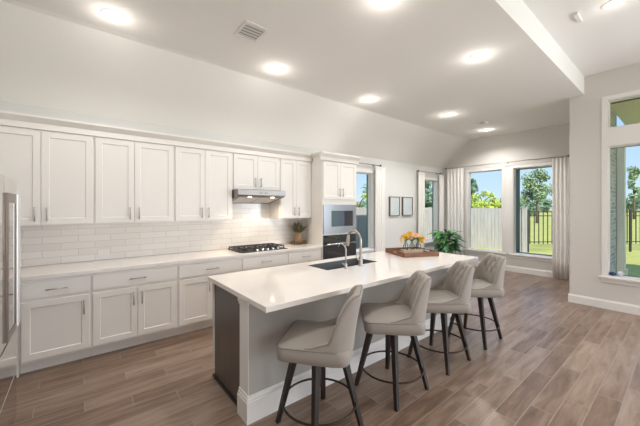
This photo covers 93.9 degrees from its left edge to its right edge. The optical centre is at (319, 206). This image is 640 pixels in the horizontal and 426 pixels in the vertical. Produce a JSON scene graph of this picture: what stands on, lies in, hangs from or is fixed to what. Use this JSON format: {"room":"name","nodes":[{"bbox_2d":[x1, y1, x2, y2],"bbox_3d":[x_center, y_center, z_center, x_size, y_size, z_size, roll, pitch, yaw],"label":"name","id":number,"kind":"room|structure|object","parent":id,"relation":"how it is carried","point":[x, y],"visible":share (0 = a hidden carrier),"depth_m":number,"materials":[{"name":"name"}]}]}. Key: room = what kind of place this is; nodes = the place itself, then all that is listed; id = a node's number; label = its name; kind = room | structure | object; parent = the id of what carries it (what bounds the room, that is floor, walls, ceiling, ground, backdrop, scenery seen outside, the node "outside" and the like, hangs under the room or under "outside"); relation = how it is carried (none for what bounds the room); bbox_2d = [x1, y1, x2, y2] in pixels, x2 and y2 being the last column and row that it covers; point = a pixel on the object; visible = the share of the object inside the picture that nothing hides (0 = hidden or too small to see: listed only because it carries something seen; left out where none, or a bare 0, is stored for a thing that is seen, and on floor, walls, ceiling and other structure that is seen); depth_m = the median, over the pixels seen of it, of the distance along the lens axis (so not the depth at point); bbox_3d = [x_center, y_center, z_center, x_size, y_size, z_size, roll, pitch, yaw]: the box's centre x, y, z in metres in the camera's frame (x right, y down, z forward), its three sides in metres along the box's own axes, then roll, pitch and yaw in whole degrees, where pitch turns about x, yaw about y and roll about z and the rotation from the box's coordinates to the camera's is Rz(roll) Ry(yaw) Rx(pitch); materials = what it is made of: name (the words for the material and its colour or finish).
{"room":"kitchen","nodes":[
{"label":"kitchen","id":0,"kind":"room"},
{"bbox_2d":[0,101,442,264],"bbox_3d":[-0.132,0.220,5.692,9.750,2.660,0.140,0,0,-39],"label":"wall","id":1,"kind":"structure","parent":0,"point":[401,179],"depth_m":6.57,"materials":[{"name":"white paint"}]},
{"bbox_2d":[0,125,93,225],"bbox_3d":[-2.882,-0.296,3.123,0.822,0.968,0.373,0,0,-39],"label":"upper cabinet","id":2,"kind":"object","parent":1,"relation":"attached to","point":[53,172],"visible":0.99,"depth_m":3.04,"materials":[{"name":"white paint"}]},
{"bbox_2d":[94,136,173,223],"bbox_3d":[-2.246,-0.296,3.637,0.810,0.968,0.373,0,0,-39],"label":"upper cabinet","id":3,"kind":"object","parent":1,"relation":"attached to","point":[134,180],"visible":0.99,"depth_m":3.49,"materials":[{"name":"white paint"}]},
{"bbox_2d":[20,203,299,266],"bbox_3d":[-2.020,0.188,4.068,4.271,0.895,0.012,0,0,-39],"label":"backsplash","id":4,"kind":"structure","parent":1,"relation":"attached to","point":[250,224],"depth_m":3.89,"materials":[{"name":"tile"}]},
{"bbox_2d":[98,250,108,255],"bbox_3d":[-2.597,0.550,3.588,0.114,0.070,0.008,0,0,-39],"label":"wall outlet","id":5,"kind":"object","parent":4,"relation":"attached to","point":[100,252],"visible":1,"depth_m":3.59,"materials":[{"name":"white plastic"}]},
{"bbox_2d":[174,146,231,221],"bbox_3d":[-1.633,-0.296,4.132,0.765,0.968,0.373,0,0,-39],"label":"upper cabinet","id":6,"kind":"object","parent":1,"relation":"attached to","point":[202,177],"visible":0.98,"depth_m":3.98,"materials":[{"name":"white paint"}]},
{"bbox_2d":[232,153,278,190],"bbox_3d":[-1.032,-0.515,4.618,0.779,0.530,0.373,0,0,-39],"label":"upper cabinet","id":7,"kind":"object","parent":1,"relation":"attached to","point":[251,172],"visible":0.94,"depth_m":4.47,"materials":[{"name":"white paint"}]},
{"bbox_2d":[232,189,284,203],"bbox_3d":[-0.987,-0.152,4.562,0.770,0.192,0.503,0,0,-39],"label":"range hood","id":8,"kind":"object","parent":1,"relation":"attached to","point":[238,195],"visible":0.92,"depth_m":4.42,"materials":[{"name":"grey metal"}]},
{"bbox_2d":[270,158,310,218],"bbox_3d":[-0.483,-0.296,5.061,0.629,0.968,0.373,0,0,-39],"label":"upper cabinet","id":9,"kind":"object","parent":1,"relation":"attached to","point":[294,175],"visible":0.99,"depth_m":4.92,"materials":[{"name":"white paint"}]},
{"bbox_2d":[356,169,374,254],"bbox_3d":[0.806,0.106,6.424,1.014,1.837,0.220,0,0,-39],"label":"window","id":10,"kind":"structure","parent":1,"relation":"in","point":[370,248],"depth_m":6.65,"materials":[{"name":"white paint"}]},
{"bbox_2d":[389,197,399,215],"bbox_3d":[1.768,-0.018,7.108,0.375,0.455,0.045,0,0,-39],"label":"framed picture","id":11,"kind":"object","parent":1,"relation":"attached to","point":[394,202],"visible":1,"depth_m":7.10,"materials":[{"name":"brown"}]},
{"bbox_2d":[391,197,398,214],"bbox_3d":[1.764,-0.018,7.113,0.349,0.429,0.028,0,0,-39],"label":"print","id":12,"kind":"object","parent":11,"relation":"attached to","point":[394,200],"depth_m":7.11},
{"bbox_2d":[402,197,412,215],"bbox_3d":[2.169,-0.018,7.431,0.405,0.455,0.045,0,0,-39],"label":"framed picture","id":13,"kind":"object","parent":1,"relation":"attached to","point":[407,202],"visible":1,"depth_m":7.42,"materials":[{"name":"brown"}]},
{"bbox_2d":[425,177,438,245],"bbox_3d":[2.962,0.117,8.156,0.924,1.817,0.205,0,0,-39],"label":"window","id":14,"kind":"structure","parent":1,"relation":"in","point":[435,182],"depth_m":8.36,"materials":[{"name":"white paint"}]},
{"bbox_3d":[0.895,-0.925,6.362,1.176,0.048,0.109,0,0,-39],"label":"curtain rod","id":15,"kind":"object","parent":1,"relation":"attached to","visible":0},
{"bbox_2d":[375,166,384,251],"bbox_3d":[1.349,0.316,6.691,0.330,2.428,0.033,0,0,-39],"label":"curtain","id":16,"kind":"object","parent":15,"relation":"hanging from","point":[380,171],"visible":0.71,"depth_m":6.67,"materials":[{"name":"white fabric"}]},
{"bbox_3d":[2.898,-0.925,7.980,1.106,0.048,0.109,0,0,-39],"label":"curtain rod","id":17,"kind":"object","parent":1,"relation":"attached to","visible":0},
{"bbox_2d":[418,172,424,247],"bbox_3d":[2.621,0.316,7.719,0.280,2.428,0.033,0,0,-39],"label":"curtain","id":18,"kind":"object","parent":17,"relation":"hanging from","point":[421,175],"visible":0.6,"depth_m":7.72,"materials":[{"name":"white fabric"}]},
{"bbox_2d":[439,174,443,243],"bbox_3d":[3.391,0.316,8.341,0.240,2.428,0.033,0,0,-39],"label":"curtain","id":19,"kind":"object","parent":17,"relation":"hanging from","point":[441,177],"visible":0.59,"depth_m":8.34,"materials":[{"name":"white fabric"}]},
{"bbox_2d":[0,0,583,168],"bbox_3d":[0.899,-1.695,4.432,9.770,1.210,3.655,0,0,-39],"label":"ceiling","id":20,"kind":"structure","parent":0,"point":[181,64],"depth_m":3.51,"materials":[{"name":"white paint"}]},
{"bbox_2d":[100,8,124,21],"bbox_3d":[-1.917,-1.776,2.771,0.192,0.006,0.192,0,0,-39],"label":"recessed light","id":21,"kind":"object","parent":20,"relation":"in","point":[111,14],"visible":1,"depth_m":2.76,"materials":[{"name":"white plastic"}]},
{"bbox_2d":[233,20,268,42],"bbox_3d":[-0.698,-1.775,3.036,0.250,0.010,0.300,0,0,-39],"label":"ceiling vent","id":22,"kind":"object","parent":20,"relation":"in","point":[250,31],"visible":1,"depth_m":3.02,"materials":[{"name":"white plastic"}]},
{"bbox_2d":[269,65,283,71],"bbox_3d":[-0.558,-1.776,3.849,0.192,0.006,0.192,0,0,-39],"label":"recessed light","id":23,"kind":"object","parent":20,"relation":"in","point":[275,68],"visible":1,"depth_m":3.83,"materials":[{"name":"white plastic"}]},
{"bbox_2d":[364,98,374,101],"bbox_3d":[0.818,-1.776,4.955,0.192,0.006,0.192,0,0,-39],"label":"recessed light","id":24,"kind":"object","parent":20,"relation":"in","point":[365,99],"visible":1,"depth_m":4.94,"materials":[{"name":"white plastic"}]},
{"bbox_2d":[374,0,394,5],"bbox_3d":[0.554,-1.776,2.544,0.192,0.006,0.192,0,0,-39],"label":"recessed light","id":25,"kind":"object","parent":20,"relation":"in","point":[378,2],"visible":1,"depth_m":2.59,"materials":[{"name":"white plastic"}]},
{"bbox_2d":[469,53,486,60],"bbox_3d":[1.869,-1.776,3.542,0.192,0.006,0.192,0,0,-39],"label":"recessed light","id":26,"kind":"object","parent":20,"relation":"in","point":[478,56],"visible":1,"depth_m":3.53,"materials":[{"name":"white plastic"}]},
{"bbox_2d":[475,121,488,124],"bbox_3d":[3.405,-1.775,6.287,0.200,0.010,0.200,0,0,-39],"label":"ceiling vent","id":27,"kind":"object","parent":20,"relation":"in","point":[480,122],"visible":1,"depth_m":6.28,"materials":[{"name":"white plastic"}]},
{"bbox_2d":[13,266,639,425],"bbox_3d":[2.879,1.610,1.966,9.750,0.120,9.940,0,0,-39],"label":"floor","id":28,"kind":"structure","parent":0,"point":[557,361],"depth_m":2.64,"materials":[{"name":"brown wood"}]},
{"bbox_2d":[0,174,19,425],"bbox_3d":[-2.093,0.682,1.516,0.720,1.735,0.910,0,0,-39],"label":"refrigerator","id":29,"kind":"object","parent":28,"relation":"on","point":[9,198],"visible":1,"depth_m":1.84,"materials":[{"name":"silver metal"}]},
{"bbox_2d":[16,325,19,377],"bbox_3d":[-3.213,1.113,2.726,0.727,0.874,0.599,0,0,-39],"label":"filler panel","id":30,"kind":"object","parent":28,"relation":"on","point":[17,327],"visible":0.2,"depth_m":2.72,"materials":[{"name":"white paint"}]},
{"bbox_2d":[19,274,90,373],"bbox_3d":[-2.708,1.113,3.096,0.519,0.874,0.658,0,0,-39],"label":"base cabinet","id":31,"kind":"object","parent":28,"relation":"on","point":[55,323],"visible":0.99,"depth_m":2.87,"materials":[{"name":"white paint"}]},
{"bbox_2d":[91,264,176,355],"bbox_3d":[-2.188,1.113,3.516,0.816,0.874,0.658,0,0,-39],"label":"base cabinet","id":32,"kind":"object","parent":28,"relation":"on","point":[131,307],"visible":0.98,"depth_m":3.26,"materials":[{"name":"white paint"}]},
{"bbox_2d":[176,257,240,334],"bbox_3d":[-1.556,1.113,4.027,0.807,0.874,0.658,0,0,-39],"label":"base cabinet","id":33,"kind":"object","parent":28,"relation":"on","point":[194,290],"visible":0.66,"depth_m":3.70,"materials":[{"name":"white paint"}]},
{"bbox_2d":[241,252,286,270],"bbox_3d":[-0.954,1.113,4.513,0.739,0.874,0.658,0,0,-39],"label":"base cabinet","id":34,"kind":"object","parent":28,"relation":"on","point":[254,262],"visible":0.31,"depth_m":4.26,"materials":[{"name":"white paint"}]},
{"bbox_2d":[287,248,320,264],"bbox_3d":[-0.411,1.113,4.952,0.654,0.874,0.658,0,0,-39],"label":"base cabinet","id":35,"kind":"object","parent":28,"relation":"on","point":[301,256],"visible":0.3,"depth_m":4.70,"materials":[{"name":"white paint"}]},
{"bbox_2d":[20,243,321,281],"bbox_3d":[-1.820,0.654,3.820,4.268,0.039,0.626,0,0,-39],"label":"countertop","id":36,"kind":"structure","parent":35,"relation":"on","point":[99,266],"depth_m":3.42,"materials":[{"name":"white stone"}]},
{"bbox_2d":[228,243,287,252],"bbox_3d":[-0.936,0.612,4.515,0.740,0.046,0.510,0,0,-39],"label":"gas cooktop","id":37,"kind":"object","parent":36,"relation":"in","point":[266,246],"visible":1,"depth_m":4.43,"materials":[{"name":"black metal"}]},
{"bbox_2d":[289,221,307,243],"bbox_3d":[-0.382,0.420,5.102,0.392,0.406,0.403,0,0,-39],"label":"dried plant","id":38,"kind":"object","parent":36,"relation":"on","point":[299,228],"visible":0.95,"depth_m":5.10,"materials":[{"name":"green plant"}]},
{"bbox_2d":[294,232,302,243],"bbox_3d":[-0.370,0.528,5.152,0.140,0.188,0.140,0,0,-39],"label":"jar","id":39,"kind":"object","parent":36,"relation":"on","point":[298,237],"depth_m":5.10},
{"bbox_2d":[290,240,306,244],"bbox_3d":[-0.369,0.609,5.153,0.296,0.052,0.280,0,0,-39],"label":"bead garland","id":40,"kind":"object","parent":36,"relation":"on","point":[304,241],"visible":0.9,"depth_m":5.05,"materials":[{"name":"brown wood"}]},
{"bbox_2d":[275,284,363,425],"bbox_3d":[0.007,1.060,2.115,0.618,0.980,0.585,0,0,30],"label":"counter stool","id":41,"kind":"object","parent":28,"relation":"on","point":[320,345],"visible":1,"depth_m":1.93,"materials":[{"name":"beige fabric"}]},
{"bbox_2d":[300,160,355,259],"bbox_3d":[0.165,0.385,5.400,0.800,2.330,0.685,0,0,-39],"label":"tall cabinet","id":42,"kind":"object","parent":28,"relation":"on","point":[332,183],"visible":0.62,"depth_m":5.10,"materials":[{"name":"white paint"}]},
{"bbox_2d":[311,151,360,163],"bbox_3d":[0.285,-0.839,5.241,0.899,0.127,0.325,0,0,-39],"label":"trim","id":43,"kind":"structure","parent":42,"relation":"on","point":[328,156],"depth_m":5.07,"materials":[{"name":"white paint"}]},
{"bbox_2d":[323,205,355,233],"bbox_3d":[0.225,0.206,5.326,0.756,0.488,0.418,0,0,-39],"label":"microwave","id":44,"kind":"object","parent":42,"relation":"in","point":[336,218],"visible":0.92,"depth_m":5.14,"materials":[{"name":"silver metal"}]},
{"bbox_2d":[323,233,356,259],"bbox_3d":[0.212,0.811,5.341,0.756,0.668,0.579,0,0,-39],"label":"wall oven","id":45,"kind":"object","parent":42,"relation":"in","point":[331,250],"visible":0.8,"depth_m":5.11,"materials":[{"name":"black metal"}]},
{"bbox_2d":[213,267,454,424],"bbox_3d":[0.396,1.113,3.360,2.980,0.874,0.782,0,0,-39],"label":"kitchen island","id":46,"kind":"object","parent":28,"relation":"on","point":[248,368],"visible":0.56,"depth_m":2.41,"materials":[{"name":"grey paint"}]},
{"bbox_2d":[208,250,477,312],"bbox_3d":[0.491,0.654,3.270,3.025,0.039,1.090,0,0,-39],"label":"island countertop","id":47,"kind":"structure","parent":46,"relation":"on","point":[270,289],"depth_m":2.65,"materials":[{"name":"white stone"}]},
{"bbox_2d":[308,258,377,269],"bbox_3d":[0.268,0.743,3.376,0.778,0.214,0.343,0,0,-39],"label":"sink","id":48,"kind":"object","parent":47,"relation":"in","point":[332,265],"visible":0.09,"depth_m":3.54,"materials":[{"name":"grey metal"}]},
{"bbox_2d":[338,243,347,268],"bbox_3d":[0.241,0.507,3.130,0.068,0.254,0.137,0,0,-19],"label":"water faucet","id":49,"kind":"object","parent":47,"relation":"on","point":[345,264],"visible":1,"depth_m":3.08,"materials":[{"name":"silver metal"}]},
{"bbox_2d":[345,230,362,265],"bbox_3d":[0.362,0.443,3.292,0.100,0.384,0.256,0,0,-39],"label":"kitchen faucet","id":50,"kind":"object","parent":47,"relation":"on","point":[360,259],"visible":1,"depth_m":3.23,"materials":[{"name":"silver metal"}]},
{"bbox_2d":[385,247,438,257],"bbox_3d":[1.233,0.606,4.043,0.510,0.058,0.490,0,0,-16],"label":"serving tray","id":51,"kind":"object","parent":47,"relation":"on","point":[396,251],"visible":0.88,"depth_m":3.87,"materials":[{"name":"brown wood"}]},
{"bbox_2d":[401,249,422,252],"bbox_3d":[1.227,0.593,3.987,0.300,0.058,0.080,0,0,-16],"label":"holder","id":52,"kind":"object","parent":51,"relation":"on","point":[402,250],"visible":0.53,"depth_m":3.95,"materials":[{"name":"white ceramic"}]},
{"bbox_3d":[1.135,0.507,3.961,0.064,0.112,0.063,0,0,-16],"label":"bud vase","id":53,"kind":"object","parent":52,"relation":"in","visible":0},
{"bbox_2d":[398,234,409,247],"bbox_3d":[1.116,0.454,3.956,0.198,0.196,0.158,0,0,-16],"label":"bunch","id":54,"kind":"object","parent":53,"relation":"in","point":[404,237],"visible":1,"depth_m":3.93,"materials":[{"name":"yellow"}]},
{"label":"bud vase","id":55,"kind":"object","parent":52,"relation":"in","visible":0},
{"bbox_2d":[407,231,418,244],"bbox_3d":[1.227,0.438,3.988,0.160,0.228,0.158,0,0,-16],"label":"bunch","id":56,"kind":"object","parent":55,"relation":"in","point":[411,238],"visible":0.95,"depth_m":3.97,"materials":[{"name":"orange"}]},
{"bbox_3d":[1.318,0.507,4.013,0.064,0.112,0.063,0,0,-16],"label":"bud vase","id":57,"kind":"object","parent":52,"relation":"in","visible":0},
{"bbox_2d":[416,234,424,246],"bbox_3d":[1.326,0.454,4.027,0.174,0.196,0.131,0,0,5],"label":"bunch","id":58,"kind":"object","parent":57,"relation":"in","point":[420,238],"visible":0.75,"depth_m":4.01,"materials":[{"name":"yellow"}]},
{"bbox_2d":[354,270,430,411],"bbox_3d":[0.628,1.060,2.577,0.622,0.980,0.593,0,0,-16],"label":"counter stool","id":59,"kind":"object","parent":28,"relation":"on","point":[405,315],"visible":1,"depth_m":2.40,"materials":[{"name":"beige fabric"}]},
{"bbox_2d":[407,261,473,375],"bbox_3d":[1.227,1.060,3.061,0.620,0.980,0.589,0,0,-17],"label":"counter stool","id":60,"kind":"object","parent":28,"relation":"on","point":[453,295],"visible":0.9,"depth_m":2.89,"materials":[{"name":"beige fabric"}]},
{"bbox_2d":[427,229,466,255],"bbox_3d":[3.156,1.038,7.387,0.976,1.024,0.910,0,0,-39],"label":"potted plant","id":61,"kind":"object","parent":28,"relation":"on","point":[443,247],"visible":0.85,"depth_m":7.29,"materials":[{"name":"green plant"}]},
{"bbox_2d":[448,253,505,349],"bbox_3d":[1.845,1.060,3.554,0.619,0.980,0.587,0,0,-17],"label":"counter stool","id":62,"kind":"object","parent":28,"relation":"on","point":[488,278],"visible":0.75,"depth_m":3.43,"materials":[{"name":"beige fabric"}]},
{"bbox_2d":[443,123,568,270],"bbox_3d":[4.570,-0.175,7.344,0.140,3.450,3.200,0,0,-39],"label":"wall","id":63,"kind":"structure","parent":0,"point":[551,141],"depth_m":7.12,"materials":[{"name":"white paint"}]},
{"bbox_2d":[464,166,505,256],"bbox_3d":[4.250,0.112,7.696,0.205,2.207,1.014,0,0,-39],"label":"window","id":64,"kind":"structure","parent":63,"relation":"in","point":[469,249],"depth_m":7.88,"materials":[{"name":"white paint"}]},
{"bbox_2d":[445,155,568,168],"bbox_3d":[4.400,-1.075,7.348,0.118,0.048,2.748,0,0,-39],"label":"curtain rod","id":65,"kind":"object","parent":63,"relation":"attached to","point":[567,155],"visible":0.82,"depth_m":7.08,"materials":[{"name":"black metal"}]},
{"bbox_2d":[447,168,463,254],"bbox_3d":[3.694,0.241,8.166,0.033,2.578,0.460,0,0,-39],"label":"curtain","id":66,"kind":"object","parent":65,"relation":"hanging from","point":[455,177],"visible":0.62,"depth_m":8.15,"materials":[{"name":"white fabric"}]},
{"bbox_2d":[552,157,568,279],"bbox_3d":[5.134,0.241,6.385,0.033,2.578,0.280,0,0,-39],"label":"curtain","id":67,"kind":"object","parent":65,"relation":"hanging from","point":[560,166],"visible":1,"depth_m":6.38,"materials":[{"name":"white fabric"}]},
{"bbox_2d":[505,166,509,252],"bbox_3d":[4.550,0.064,7.251,0.008,2.112,0.116,0,0,-39],"label":"trim","id":68,"kind":"structure","parent":63,"relation":"attached to","point":[507,168],"depth_m":7.25,"materials":[{"name":"white paint"}]},
{"bbox_2d":[468,261,559,278],"bbox_3d":[4.514,1.482,7.289,0.015,0.137,3.185,0,0,-39],"label":"baseboard","id":69,"kind":"structure","parent":63,"relation":"attached to","point":[531,271],"depth_m":6.98,"materials":[{"name":"white paint"}]},
{"bbox_2d":[508,162,551,261],"bbox_3d":[5.026,0.112,6.954,0.480,2.207,1.004,0,0,-39],"label":"window","id":70,"kind":"structure","parent":63,"relation":"in","point":[515,252],"depth_m":7.17,"materials":[{"name":"white paint"}]},
{"bbox_2d":[523,0,639,76],"bbox_3d":[3.309,-2.185,-0.022,7.920,0.230,6.305,0,0,-39],"label":"ceiling","id":71,"kind":"structure","parent":0,"point":[606,40],"depth_m":3.51,"materials":[{"name":"white paint"}]},
{"bbox_2d":[573,12,582,22],"bbox_3d":[2.801,-2.056,3.247,0.220,0.028,0.040,0,0,-39],"label":"smoke detector","id":72,"kind":"object","parent":71,"relation":"attached to","point":[576,15],"visible":1,"depth_m":3.22,"materials":[{"name":"white plastic"}]},
{"bbox_2d":[600,0,625,10],"bbox_3d":[2.987,-2.066,3.049,0.192,0.006,0.192,0,0,-39],"label":"recessed light","id":73,"kind":"object","parent":71,"relation":"in","point":[611,4],"visible":1,"depth_m":3.05,"materials":[{"name":"white plastic"}]},
{"bbox_2d":[569,62,639,305],"bbox_3d":[6.140,-0.325,2.545,0.250,3.750,6.240,0,0,-39],"label":"wall","id":74,"kind":"structure","parent":0,"point":[585,111],"depth_m":4.70,"materials":[{"name":"white paint"}]},
{"bbox_2d":[568,293,639,314],"bbox_3d":[6.032,1.482,2.467,0.015,0.137,6.255,0,0,-39],"label":"baseboard","id":75,"kind":"structure","parent":74,"relation":"attached to","point":[579,299],"depth_m":4.55,"materials":[{"name":"white paint"}]},
{"bbox_2d":[598,89,639,286],"bbox_3d":[4.727,-0.269,4.250,0.315,2.827,1.094,0,0,-39],"label":"window","id":76,"kind":"structure","parent":74,"relation":"in","point":[623,136],"depth_m":4.54,"materials":[{"name":"white paint"}]},
{"bbox_3d":[-0.816,-0.325,-1.019,0.250,3.750,9.440,0,0,-39],"label":"wall","id":77,"kind":"structure","parent":0,"visible":0},
{"bbox_2d":[0,110,311,161],"bbox_3d":[-1.794,-0.839,3.787,4.270,0.127,0.075,0,0,-39],"label":"trim","id":78,"kind":"structure","parent":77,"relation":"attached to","point":[7,118],"depth_m":3.47,"materials":[{"name":"white paint"}]},
{"label":"outside","id":79,"kind":"structure","parent":0,"visible":0},
{"bbox_2d":[471,210,639,276],"bbox_3d":[38.734,2.000,63.441,380.000,0.300,350.000,0,0,-39],"label":"lawn","id":80,"kind":"structure","parent":79,"point":[632,258],"depth_m":15.58,"materials":[{"name":"green plant"}]},
{"bbox_2d":[356,193,366,206],"bbox_3d":[1.826,0.570,15.008,1.089,2.566,1.050,0,0,-39],"label":"tree","id":81,"kind":"object","parent":80,"relation":"on","point":[364,197],"visible":0.04,"depth_m":14.95,"materials":[{"name":"green plant"}]},
{"bbox_2d":[358,183,366,207],"bbox_3d":[2.671,0.234,16.977,1.696,3.241,1.713,0,0,-39],"label":"tree","id":82,"kind":"object","parent":80,"relation":"on","point":[364,204],"visible":0.11,"depth_m":17.32,"materials":[{"name":"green plant"}]},
{"bbox_2d":[356,207,431,248],"bbox_3d":[1.571,0.929,11.579,11.000,1.842,0.062,0,0,-39],"label":"wooden fence","id":83,"kind":"object","parent":80,"relation":"on","point":[361,212],"visible":0.09,"depth_m":11.68,"materials":[{"name":"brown wood"}]},
{"bbox_2d":[425,181,431,207],"bbox_3d":[6.374,0.082,16.741,2.990,3.544,1.934,0,0,-18],"label":"tree","id":84,"kind":"object","parent":80,"relation":"on","point":[428,194],"visible":0.23,"depth_m":16.36,"materials":[{"name":"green plant"}]},
{"bbox_2d":[471,178,481,207],"bbox_3d":[13.362,-0.354,25.857,2.390,4.416,2.996,0,0,4],"label":"tree","id":85,"kind":"object","parent":80,"relation":"on","point":[474,185],"visible":0.21,"depth_m":25.78,"materials":[{"name":"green plant"}]},
{"bbox_2d":[472,190,494,206],"bbox_3d":[12.915,0.242,23.934,1.980,3.225,1.916,0,0,-8],"label":"tree","id":86,"kind":"object","parent":80,"relation":"on","point":[488,194],"visible":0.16,"depth_m":23.58,"materials":[{"name":"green plant"}]},
{"bbox_2d":[471,193,499,207],"bbox_3d":[11.212,0.441,19.707,2.373,2.830,2.784,0,0,-39],"label":"tree","id":87,"kind":"object","parent":80,"relation":"on","point":[474,197],"visible":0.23,"depth_m":19.93,"materials":[{"name":"green plant"}]},
{"bbox_2d":[471,208,521,251],"bbox_3d":[7.136,0.939,13.674,0.062,1.821,3.603,0,0,-41],"label":"wooden fence","id":88,"kind":"object","parent":80,"relation":"on","point":[486,223],"visible":0.38,"depth_m":13.29,"materials":[{"name":"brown wood"}]},
{"bbox_2d":[493,198,501,207],"bbox_3d":[16.721,0.502,28.314,2.266,2.707,3.137,0,0,6],"label":"tree","id":89,"kind":"object","parent":80,"relation":"on","point":[500,202],"visible":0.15,"depth_m":27.47,"materials":[{"name":"green plant"}]},
{"bbox_2d":[522,207,526,251],"bbox_3d":[8.374,0.915,12.230,0.180,1.870,0.180,0,0,-39],"label":"fence post","id":90,"kind":"object","parent":80,"relation":"on","point":[524,209],"visible":0.89,"depth_m":12.18,"materials":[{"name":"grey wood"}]},
{"bbox_2d":[520,200,545,214],"bbox_3d":[40.886,0.139,60.361,7.350,3.612,6.142,0,0,6],"label":"tree","id":91,"kind":"object","parent":80,"relation":"on","point":[530,206],"visible":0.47,"depth_m":58.48,"materials":[{"name":"green plant"}]},
{"bbox_2d":[520,168,551,222],"bbox_3d":[24.880,-1.393,34.067,3.492,6.503,3.959,0,0,-7],"label":"tree","id":92,"kind":"object","parent":80,"relation":"on","point":[536,193],"visible":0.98,"depth_m":33.86,"materials":[{"name":"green plant"}]},
{"bbox_2d":[539,198,551,212],"bbox_3d":[72.771,-0.497,96.239,7.992,4.791,6.517,0,0,-39],"label":"tree","id":93,"kind":"object","parent":80,"relation":"on","point":[547,204],"visible":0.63,"depth_m":94.89,"materials":[{"name":"green plant"}]},
{"bbox_2d":[527,209,639,251],"bbox_3d":[13.940,0.975,12.422,10.920,1.750,0.065,0,0,-2],"label":"iron fence","id":94,"kind":"object","parent":80,"relation":"on","point":[630,211],"visible":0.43,"depth_m":12.28,"materials":[{"name":"grey"}]},
{"bbox_2d":[617,147,627,274],"bbox_3d":[6.942,0.051,6.921,0.300,3.599,0.230,0,0,-39],"label":"porch column","id":95,"kind":"structure","parent":80,"relation":"on","point":[621,152],"depth_m":6.83,"materials":[{"name":"white"}]},
{"bbox_2d":[626,198,639,212],"bbox_3d":[93.071,-0.721,89.599,5.548,5.169,6.030,0,0,-39],"label":"tree","id":96,"kind":"object","parent":80,"relation":"on","point":[629,205],"visible":0.47,"depth_m":88.98,"materials":[{"name":"green plant"}]},
{"bbox_2d":[627,166,639,218],"bbox_3d":[47.642,-2.198,44.851,2.510,8.105,2.359,0,0,-39],"label":"tree","id":97,"kind":"object","parent":80,"relation":"on","point":[634,172],"visible":1,"depth_m":44.81,"materials":[{"name":"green plant"}]},
{"bbox_3d":[5.074,-0.175,5.534,1.850,3.450,0.250,0,0,-39],"label":"wall","id":98,"kind":"structure","parent":0,"visible":0},
{"bbox_2d":[611,108,616,273],"bbox_3d":[4.984,-0.125,5.718,1.920,3.550,0.770,0,0,-39],"label":"trim","id":99,"kind":"structure","parent":98,"relation":"attached to","point":[613,114],"depth_m":5.78,"materials":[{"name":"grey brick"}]},
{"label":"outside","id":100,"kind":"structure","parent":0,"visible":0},
{"bbox_2d":[611,99,639,124],"bbox_3d":[7.717,-1.840,3.616,3.450,0.180,5.925,0,0,-39],"label":"porch","id":101,"kind":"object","parent":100,"point":[628,112],"visible":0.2,"depth_m":5.79,"materials":[{"name":"beige"}]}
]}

